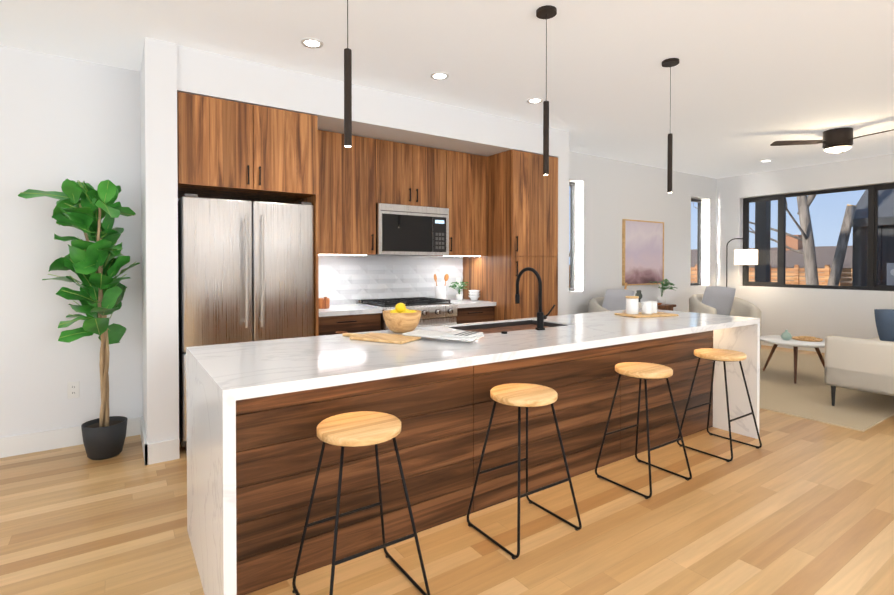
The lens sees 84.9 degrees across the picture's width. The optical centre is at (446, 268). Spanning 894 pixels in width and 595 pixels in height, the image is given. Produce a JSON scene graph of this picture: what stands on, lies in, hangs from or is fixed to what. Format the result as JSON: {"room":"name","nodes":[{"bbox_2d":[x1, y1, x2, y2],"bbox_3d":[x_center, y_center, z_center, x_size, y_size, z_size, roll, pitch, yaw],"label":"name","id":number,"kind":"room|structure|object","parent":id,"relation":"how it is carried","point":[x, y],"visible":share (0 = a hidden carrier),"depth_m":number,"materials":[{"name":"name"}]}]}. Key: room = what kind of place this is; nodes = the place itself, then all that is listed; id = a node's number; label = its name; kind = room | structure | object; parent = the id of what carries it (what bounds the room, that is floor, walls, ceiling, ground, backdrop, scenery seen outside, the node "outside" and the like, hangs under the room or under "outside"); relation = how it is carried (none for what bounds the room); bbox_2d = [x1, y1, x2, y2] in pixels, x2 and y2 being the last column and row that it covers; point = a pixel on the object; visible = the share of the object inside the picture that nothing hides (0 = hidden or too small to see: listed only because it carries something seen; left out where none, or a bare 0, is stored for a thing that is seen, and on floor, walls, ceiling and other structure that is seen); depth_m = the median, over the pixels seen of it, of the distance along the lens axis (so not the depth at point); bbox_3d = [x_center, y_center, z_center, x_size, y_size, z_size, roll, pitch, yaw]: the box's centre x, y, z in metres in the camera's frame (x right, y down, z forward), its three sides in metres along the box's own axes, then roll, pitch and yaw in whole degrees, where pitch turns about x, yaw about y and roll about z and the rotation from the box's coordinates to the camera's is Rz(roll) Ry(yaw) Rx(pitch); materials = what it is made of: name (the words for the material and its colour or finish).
{"room":"open-plan kitchen","nodes":[
{"label":"open-plan kitchen","id":0,"kind":"room"},
{"bbox_2d":[0,45,142,437],"bbox_3d":[-4.247,-0.109,2.656,4.380,2.820,0.200,0,1,-34],"label":"wall","id":1,"kind":"structure","parent":0,"point":[62,119],"depth_m":3.51,"materials":[{"name":"white paint"}]},
{"bbox_2d":[0,417,138,457],"bbox_3d":[-4.050,1.233,2.674,4.050,0.135,0.016,0,1,-34],"label":"baseboard","id":2,"kind":"structure","parent":1,"relation":"attached to","point":[15,445],"depth_m":3.48,"materials":[{"name":"white"}]},
{"bbox_2d":[67,381,79,398],"bbox_3d":[-2.731,0.885,3.570,0.070,0.120,0.008,0,1,-34],"label":"outlet","id":3,"kind":"object","parent":1,"relation":"attached to","point":[73,389],"visible":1,"depth_m":3.57,"materials":[{"name":"white plastic"}]},
{"bbox_2d":[140,37,178,443],"bbox_3d":[-2.246,-0.122,3.772,0.185,2.820,1.200,0,1,-34],"label":"wall","id":4,"kind":"structure","parent":0,"point":[159,237],"depth_m":3.28,"materials":[{"name":"white paint"}]},
{"bbox_2d":[139,417,149,464],"bbox_3d":[-2.174,1.224,3.501,0.016,0.135,0.676,0,1,-34],"label":"baseboard","id":5,"kind":"structure","parent":4,"relation":"attached to","point":[146,449],"depth_m":3.36,"materials":[{"name":"white"}]},
{"bbox_2d":[177,92,256,195],"bbox_3d":[-1.882,-0.907,3.838,0.493,0.630,0.875,0,1,-34],"label":"upper cabinet","id":6,"kind":"object","parent":4,"relation":"attached to","point":[217,138],"depth_m":3.48,"materials":[{"name":"brown wood"}]},
{"bbox_2d":[178,198,391,304],"bbox_3d":[-0.881,-0.138,5.242,3.725,2.820,0.300,0,1,-34],"label":"wall","id":7,"kind":"structure","parent":0,"point":[367,255],"depth_m":5.15,"materials":[{"name":"white paint"}]},
{"bbox_2d":[253,105,320,199],"bbox_3d":[-1.474,-0.911,4.115,0.492,0.630,0.875,0,1,-34],"label":"upper cabinet","id":8,"kind":"object","parent":7,"relation":"attached to","point":[288,142],"depth_m":3.77,"materials":[{"name":"brown wood"}]},
{"bbox_2d":[317,130,324,255],"bbox_3d":[-1.312,-0.682,4.475,0.177,1.095,0.465,0,1,-34],"label":"upper cabinet","id":9,"kind":"object","parent":7,"relation":"attached to","point":[322,197],"depth_m":4.32,"materials":[{"name":"brown wood"}]},
{"bbox_2d":[325,131,356,255],"bbox_3d":[-1.115,-0.684,4.609,0.300,1.095,0.465,0,1,-34],"label":"upper cabinet","id":10,"kind":"object","parent":7,"relation":"attached to","point":[340,161],"depth_m":4.41,"materials":[{"name":"brown wood"}]},
{"bbox_2d":[357,136,372,255],"bbox_3d":[-0.903,-0.685,4.753,0.213,1.095,0.465,0,1,-34],"label":"upper cabinet","id":11,"kind":"object","parent":7,"relation":"attached to","point":[364,144],"depth_m":4.54,"materials":[{"name":"brown wood"}]},
{"bbox_2d":[318,255,462,304],"bbox_3d":[-0.661,0.107,5.196,2.051,0.498,0.022,0,1,-34],"label":"backsplash","id":12,"kind":"structure","parent":7,"relation":"attached to","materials":[{"name":"white tile"}]},
{"bbox_2d":[373,138,412,203],"bbox_3d":[-0.641,-0.930,4.915,0.405,0.610,0.485,0,1,-34],"label":"upper cabinet","id":13,"kind":"object","parent":7,"relation":"attached to","point":[392,161],"depth_m":4.70,"materials":[{"name":"brown wood"}]},
{"bbox_2d":[373,200,452,255],"bbox_3d":[-0.460,-0.382,5.014,0.796,0.479,0.540,0,1,-34],"label":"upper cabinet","id":14,"kind":"object","parent":7,"relation":"attached to","point":[398,229],"depth_m":4.77,"materials":[{"name":"metal"}]},
{"bbox_2d":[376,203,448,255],"bbox_3d":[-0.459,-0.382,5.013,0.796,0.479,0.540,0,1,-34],"label":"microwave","id":15,"kind":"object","parent":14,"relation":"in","point":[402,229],"depth_m":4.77,"materials":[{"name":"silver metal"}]},
{"bbox_2d":[413,145,448,207],"bbox_3d":[-0.306,-0.932,5.143,0.405,0.610,0.485,0,1,-34],"label":"upper cabinet","id":16,"kind":"object","parent":7,"relation":"attached to","point":[430,165],"depth_m":4.95,"materials":[{"name":"brown wood"}]},
{"bbox_2d":[449,150,488,255],"bbox_3d":[0.091,-0.693,5.415,0.555,1.095,0.485,0,1,-34],"label":"upper cabinet","id":17,"kind":"object","parent":7,"relation":"attached to","point":[468,173],"depth_m":5.23,"materials":[{"name":"brown wood"}]},
{"bbox_2d":[177,45,558,156],"bbox_3d":[-0.550,-1.390,4.740,3.725,0.305,0.880,0,1,-34],"label":"soffit","id":18,"kind":"structure","parent":0,"point":[385,115],"depth_m":4.14,"materials":[{"name":"white paint"}]},
{"bbox_2d":[0,345,893,594],"bbox_3d":[1.598,1.369,1.956,13.250,0.120,8.550,0,1,-34],"label":"floor","id":19,"kind":"structure","parent":0,"point":[793,505],"depth_m":2.43,"materials":[{"name":"brown wood"}]},
{"bbox_2d":[18,179,139,459],"bbox_3d":[-2.466,0.345,3.313,0.657,1.897,0.663,0,1,-34],"label":"fiddle leaf fig","id":20,"kind":"object","parent":19,"relation":"on","point":[96,266],"visible":1,"depth_m":3.29,"materials":[{"name":"green plant"}]},
{"bbox_2d":[178,192,320,450],"bbox_3d":[-1.669,0.377,4.000,0.960,1.818,0.819,0,1,-34],"label":"refrigerator","id":21,"kind":"object","parent":19,"relation":"on","point":[287,220],"depth_m":3.61,"materials":[{"name":"metal"}]},
{"bbox_2d":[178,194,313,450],"bbox_3d":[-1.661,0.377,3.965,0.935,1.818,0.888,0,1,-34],"label":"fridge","id":22,"kind":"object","parent":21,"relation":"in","point":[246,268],"depth_m":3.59,"materials":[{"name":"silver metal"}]},
{"bbox_2d":[321,316,336,335],"bbox_3d":[-1.256,0.843,4.464,0.240,0.875,0.574,0,1,-34],"label":"base cabinet","id":23,"kind":"object","parent":19,"relation":"on","point":[328,323],"depth_m":4.25,"materials":[{"name":"brown wood"}]},
{"bbox_2d":[337,316,368,333],"bbox_3d":[-1.032,0.841,4.616,0.300,0.875,0.574,0,1,-34],"label":"base cabinet","id":24,"kind":"object","parent":19,"relation":"on","point":[350,324],"depth_m":4.37,"materials":[{"name":"brown wood"}]},
{"bbox_2d":[321,296,496,315],"bbox_3d":[-0.488,0.360,4.943,2.055,0.080,0.635,0,1,-34],"label":"countertop","id":25,"kind":"structure","parent":24,"relation":"on","point":[363,307],"depth_m":4.79,"materials":[{"name":"white stone"}]},
{"bbox_2d":[319,297,329,308],"bbox_3d":[-1.140,0.309,4.510,0.112,0.110,0.121,0,1,-34],"label":"canister","id":26,"kind":"object","parent":25,"relation":"on","point":[324,302],"visible":0.85,"depth_m":4.46,"materials":[{"name":"orange wood"}]},
{"bbox_2d":[434,274,448,298],"bbox_3d":[-0.067,0.203,5.412,0.197,0.301,0.116,0,1,-34],"label":"utensil crock","id":27,"kind":"object","parent":25,"relation":"on","point":[440,292],"visible":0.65,"depth_m":5.36,"materials":[{"name":"white ceramic"}]},
{"bbox_2d":[449,281,467,299],"bbox_3d":[0.149,0.244,5.529,0.226,0.217,0.235,0,1,-34],"label":"potted plant","id":28,"kind":"object","parent":25,"relation":"on","point":[459,296],"visible":1,"depth_m":5.51,"materials":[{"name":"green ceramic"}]},
{"bbox_2d":[468,290,479,300],"bbox_3d":[0.304,0.296,5.472,0.140,0.115,0.140,0,1,-34],"label":"bowls","id":29,"kind":"object","parent":25,"relation":"on","point":[473,295],"visible":0.98,"depth_m":5.43,"materials":[{"name":"white ceramic"}]},
{"bbox_2d":[292,411,429,594],"bbox_3d":[-0.350,0.964,1.959,0.442,0.690,0.393,0,1,-34],"label":"bar stool","id":30,"kind":"object","parent":19,"relation":"on","point":[358,429],"visible":1,"depth_m":1.93,"materials":[{"name":"brown wood"}]},
{"bbox_2d":[369,312,380,330],"bbox_3d":[-0.846,0.840,4.743,0.151,0.875,0.574,0,1,-34],"label":"base cabinet","id":31,"kind":"object","parent":19,"relation":"on","point":[374,317],"depth_m":4.49,"materials":[{"name":"brown wood"}]},
{"bbox_2d":[381,308,394,329],"bbox_3d":[-0.702,0.824,4.803,0.143,0.905,0.635,0,1,-34],"label":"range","id":32,"kind":"object","parent":19,"relation":"on","point":[383,326],"depth_m":4.50,"materials":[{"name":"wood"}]},
{"bbox_2d":[356,297,456,329],"bbox_3d":[-0.400,0.795,4.939,0.796,0.961,0.749,0,1,-34],"label":"range","id":33,"kind":"object","parent":19,"relation":"on","point":[435,312],"depth_m":4.79,"materials":[{"name":"silver metal"}]},
{"bbox_2d":[406,304,424,326],"bbox_3d":[-0.519,0.823,4.927,0.300,0.905,0.635,0,1,-34],"label":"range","id":34,"kind":"object","parent":19,"relation":"on","point":[422,320],"depth_m":4.66,"materials":[{"name":"metal"}]},
{"bbox_2d":[425,304,456,326],"bbox_3d":[-0.248,0.821,5.111,0.353,0.905,0.635,0,1,-34],"label":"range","id":35,"kind":"object","parent":19,"relation":"on","point":[435,314],"depth_m":4.79,"materials":[{"name":"metal"}]},
{"bbox_2d":[186,312,759,594],"bbox_3d":[0.543,0.859,3.078,3.770,0.876,1.000,0,1,-34],"label":"kitchen island","id":36,"kind":"object","parent":19,"relation":"on","point":[258,412],"depth_m":2.36,"materials":[{"name":"wood"}]},
{"bbox_2d":[336,331,420,343],"bbox_3d":[-0.414,0.374,2.709,0.514,0.020,0.200,0,1,28],"label":"cutting board","id":37,"kind":"object","parent":36,"relation":"on","point":[387,338],"visible":0.98,"depth_m":2.63,"materials":[{"name":"brown wood"}]},
{"bbox_2d":[383,303,421,332],"bbox_3d":[-0.273,0.292,2.965,0.236,0.178,0.236,0,1,-34],"label":"fruit bowl","id":38,"kind":"object","parent":36,"relation":"on","point":[400,318],"visible":1,"depth_m":2.89,"materials":[{"name":"brown wood"}]},
{"bbox_2d":[402,330,483,340],"bbox_3d":[-0.023,0.355,2.677,0.420,0.025,0.180,0,1,28],"label":"towel","id":39,"kind":"object","parent":36,"relation":"on","point":[463,335],"visible":1,"depth_m":2.62,"materials":[{"name":"white fabric"}]},
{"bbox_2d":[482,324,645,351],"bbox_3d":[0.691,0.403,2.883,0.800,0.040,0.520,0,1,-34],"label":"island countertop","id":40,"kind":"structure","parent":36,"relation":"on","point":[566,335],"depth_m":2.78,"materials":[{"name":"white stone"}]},
{"bbox_2d":[515,267,554,329],"bbox_3d":[0.557,0.184,3.140,0.100,0.392,0.289,0,1,-34],"label":"faucet","id":41,"kind":"object","parent":40,"relation":"on","point":[541,316],"visible":1,"depth_m":3.06,"materials":[{"name":"black metal"}]},
{"bbox_2d":[614,296,678,317],"bbox_3d":[1.592,0.294,3.904,0.420,0.154,0.250,0,1,-19],"label":"tray","id":42,"kind":"object","parent":36,"relation":"on","point":[648,308],"visible":1,"depth_m":3.84,"materials":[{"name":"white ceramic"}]},
{"bbox_2d":[457,308,492,323],"bbox_3d":[0.121,0.833,5.386,0.556,0.875,0.594,0,1,-34],"label":"base cabinet","id":43,"kind":"object","parent":19,"relation":"on","point":[464,315],"depth_m":5.13,"materials":[{"name":"brown wood"}]},
{"bbox_2d":[461,150,557,320],"bbox_3d":[0.711,0.013,5.608,0.678,2.510,0.875,0,1,-34],"label":"tall cabinet","id":44,"kind":"object","parent":19,"relation":"on","point":[523,201],"depth_m":5.23,"materials":[{"name":"brown wood"}]},
{"bbox_2d":[467,383,581,558],"bbox_3d":[0.384,0.958,2.457,0.442,0.690,0.393,0,1,-34],"label":"bar stool","id":45,"kind":"object","parent":19,"relation":"on","point":[520,395],"visible":1,"depth_m":2.42,"materials":[{"name":"brown wood"}]},
{"bbox_2d":[595,362,691,498],"bbox_3d":[1.212,0.952,3.019,0.442,0.690,0.393,0,1,-34],"label":"bar stool","id":46,"kind":"object","parent":19,"relation":"on","point":[643,370],"visible":1,"depth_m":2.98,"materials":[{"name":"brown wood"}]},
{"bbox_2d":[657,304,675,310],"bbox_3d":[2.908,0.890,7.136,1.000,0.719,0.340,0,1,-34],"label":"console table","id":47,"kind":"object","parent":19,"relation":"on","point":[666,307],"depth_m":7.16,"materials":[{"name":"brown wood"}]},
{"bbox_2d":[624,283,661,304],"bbox_3d":[2.831,0.362,7.071,0.697,0.336,0.159,0,1,-18],"label":"figurine","id":48,"kind":"object","parent":47,"relation":"on","point":[639,293],"visible":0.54,"depth_m":6.99,"materials":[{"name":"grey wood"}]},
{"bbox_2d":[650,279,675,304],"bbox_3d":[3.256,0.333,7.252,0.386,0.390,0.319,0,1,-34],"label":"potted plant","id":49,"kind":"object","parent":47,"relation":"on","point":[661,299],"visible":0.98,"depth_m":7.24,"materials":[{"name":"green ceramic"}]},
{"bbox_2d":[677,348,761,461],"bbox_3d":[1.969,0.946,3.532,0.442,0.690,0.393,0,1,-34],"label":"bar stool","id":50,"kind":"object","parent":19,"relation":"on","point":[723,355],"visible":0.96,"depth_m":3.50,"materials":[{"name":"brown wood"}]},
{"bbox_2d":[726,238,757,286],"bbox_3d":[4.777,0.366,8.045,0.330,1.749,0.605,0,1,-34],"label":"floor lamp","id":51,"kind":"object","parent":19,"relation":"on","point":[746,256],"visible":0.88,"depth_m":7.81,"materials":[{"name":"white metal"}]},
{"bbox_2d":[760,348,893,431],"bbox_3d":[3.927,1.258,5.959,3.400,0.012,2.760,0,1,-34],"label":"jute rug","id":52,"kind":"object","parent":19,"relation":"on","point":[807,395],"visible":0.46,"depth_m":4.81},
{"bbox_2d":[588,289,641,312],"bbox_3d":[2.245,0.751,6.329,0.898,0.991,0.766,0,1,-34],"label":"armchair","id":53,"kind":"object","parent":52,"relation":"on","point":[613,300],"visible":0.27,"depth_m":6.27,"materials":[{"name":"beige fabric"}]},
{"bbox_2d":[689,286,760,347],"bbox_3d":[3.928,0.744,6.984,0.899,0.991,0.836,0,1,-34],"label":"armchair","id":54,"kind":"object","parent":52,"relation":"on","point":[718,300],"visible":0.4,"depth_m":7.00,"materials":[{"name":"beige fabric"}]},
{"bbox_2d":[760,335,824,383],"bbox_3d":[4.020,1.033,5.641,0.720,0.436,0.734,0,1,-34],"label":"coffee table","id":55,"kind":"object","parent":52,"relation":"on","point":[776,340],"visible":0.6,"depth_m":5.50,"materials":[{"name":"white ceramic"}]},
{"bbox_2d":[781,330,822,341],"bbox_3d":[4.085,0.757,5.599,0.407,0.115,0.327,0,1,-34],"label":"decor","id":56,"kind":"object","parent":55,"relation":"on","point":[786,335],"visible":1,"depth_m":5.57,"materials":[{"name":"teal"}]},
{"bbox_2d":[824,309,893,405],"bbox_3d":[4.666,0.786,4.775,2.200,0.980,0.920,0,1,-34],"label":"sofa","id":57,"kind":"object","parent":19,"relation":"on","point":[865,365],"visible":1,"depth_m":4.33,"materials":[{"name":"beige fabric"}]},
{"bbox_2d":[0,0,893,178],"bbox_3d":[1.598,-1.586,1.923,13.250,0.150,8.550,0,1,-34],"label":"ceiling","id":58,"kind":"structure","parent":0,"point":[752,81],"depth_m":3.50,"materials":[{"name":"white paint"}]},
{"bbox_2d":[301,38,323,47],"bbox_3d":[-0.911,-1.524,3.297,0.149,0.004,0.149,0,1,17],"label":"recessed light","id":59,"kind":"object","parent":58,"relation":"in","point":[311,42],"depth_m":3.30,"materials":[{"name":"white"}]},
{"bbox_2d":[344,0,351,146],"bbox_3d":[-0.444,-1.030,2.182,0.120,0.965,0.120,0,1,-34],"label":"pendant light","id":60,"kind":"object","parent":58,"relation":"hanging from","point":[347,97],"visible":1,"depth_m":2.17,"materials":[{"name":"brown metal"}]},
{"bbox_2d":[430,72,448,79],"bbox_3d":[-0.058,-1.531,3.876,0.149,0.004,0.149,0,1,35],"label":"recessed light","id":61,"kind":"object","parent":58,"relation":"in","point":[438,75],"depth_m":3.88,"materials":[{"name":"white"}]},
{"bbox_2d":[527,98,542,103],"bbox_3d":[0.802,-1.537,4.459,0.149,0.004,0.149,0,1,32],"label":"recessed light","id":62,"kind":"object","parent":58,"relation":"in","point":[532,100],"depth_m":4.45,"materials":[{"name":"white"}]},
{"bbox_2d":[536,5,556,174],"bbox_3d":[0.585,-1.038,2.880,0.120,0.965,0.120,0,1,-34],"label":"pendant light","id":63,"kind":"object","parent":58,"relation":"hanging from","point":[546,12],"visible":0.96,"depth_m":2.87,"materials":[{"name":"brown metal"}]},
{"bbox_2d":[662,58,678,192],"bbox_3d":[1.644,-1.046,3.598,0.120,0.965,0.120,0,1,-34],"label":"pendant light","id":64,"kind":"object","parent":58,"relation":"hanging from","point":[670,62],"visible":1,"depth_m":3.59,"materials":[{"name":"black metal"}]},
{"bbox_2d":[770,127,893,152],"bbox_3d":[4.484,-1.432,5.434,1.193,0.234,1.164,0,1,-34],"label":"ceiling fan","id":65,"kind":"object","parent":58,"relation":"hanging from","point":[837,140],"visible":1,"depth_m":5.41,"materials":[{"name":"brown metal"}]},
{"bbox_2d":[557,130,568,314],"bbox_3d":[0.979,-0.146,5.973,0.175,2.820,1.180,0,1,-34],"label":"wall","id":66,"kind":"structure","parent":0,"point":[563,228],"depth_m":5.48,"materials":[{"name":"white paint"}]},
{"bbox_2d":[569,151,715,313],"bbox_3d":[2.942,-0.163,7.498,4.785,2.820,0.200,0,1,-34],"label":"wall","id":67,"kind":"structure","parent":0,"point":[610,194],"depth_m":7.22,"materials":[{"name":"white paint"}]},
{"bbox_2d":[569,182,574,290],"bbox_3d":[1.510,-0.443,6.602,0.604,1.500,0.050,0,1,-34],"label":"window","id":68,"kind":"structure","parent":67,"relation":"in","point":[572,236],"depth_m":6.74,"materials":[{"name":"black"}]},
{"bbox_2d":[622,219,663,285],"bbox_3d":[2.971,-0.244,7.369,0.990,0.965,0.040,0,1,-34],"label":"canvas art","id":69,"kind":"object","parent":67,"relation":"attached to","point":[642,252],"visible":0.88,"depth_m":7.34,"materials":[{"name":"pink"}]},
{"bbox_2d":[690,198,701,285],"bbox_3d":[4.215,-0.464,8.437,0.600,1.500,0.050,0,1,-34],"label":"window","id":70,"kind":"structure","parent":67,"relation":"in","point":[699,249],"depth_m":8.57,"materials":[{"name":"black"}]},
{"bbox_2d":[716,154,893,338],"bbox_3d":[7.007,-0.140,5.411,0.200,2.820,8.220,0,1,-34],"label":"wall","id":71,"kind":"structure","parent":0,"point":[818,313],"depth_m":7.52,"materials":[{"name":"white paint"}]},
{"bbox_2d":[743,183,893,290],"bbox_3d":[5.690,-0.448,7.420,0.060,1.490,2.230,0,1,-34],"label":"window","id":72,"kind":"structure","parent":71,"relation":"in","point":[872,261],"depth_m":7.44,"materials":[{"name":"black"}]},
{"label":"outside","id":73,"kind":"structure","parent":0,"visible":0},
{"bbox_3d":[13.006,1.841,16.985,80.000,0.200,70.000,0,1,-34],"label":"ground","id":74,"kind":"structure","parent":73,"visible":0},
{"bbox_2d":[569,265,851,287],"bbox_3d":[3.119,0.872,9.706,11.565,1.900,4.965,0,1,-34],"label":"fence","id":75,"kind":"object","parent":74,"relation":"on","point":[796,278],"depth_m":11.90,"materials":[{"name":"brown wood"}]},
{"bbox_2d":[755,201,770,281],"bbox_3d":[5.734,-0.469,8.870,0.180,4.600,0.180,0,1,-34],"label":"post","id":76,"kind":"object","parent":74,"relation":"on","point":[760,234],"depth_m":8.80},
{"bbox_2d":[690,235,852,282],"bbox_3d":[13.222,0.170,21.101,9.600,3.050,12.000,0,1,-34],"label":"house","id":77,"kind":"structure","parent":74,"relation":"on","point":[797,257],"depth_m":17.35,"materials":[{"name":"brown"}]},
{"bbox_2d":[693,195,856,285],"bbox_3d":[7.162,-2.603,10.289,4.100,8.844,4.214,0,1,-34],"label":"tree","id":78,"kind":"object","parent":74,"relation":"on","point":[804,212],"depth_m":10.56,"materials":[{"name":"grey plant"}]},
{"bbox_2d":[851,189,893,286],"bbox_3d":[13.984,-0.708,7.928,6.920,5.100,10.040,0,1,-34],"label":"building","id":79,"kind":"structure","parent":74,"relation":"on","point":[886,227],"depth_m":10.00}
]}

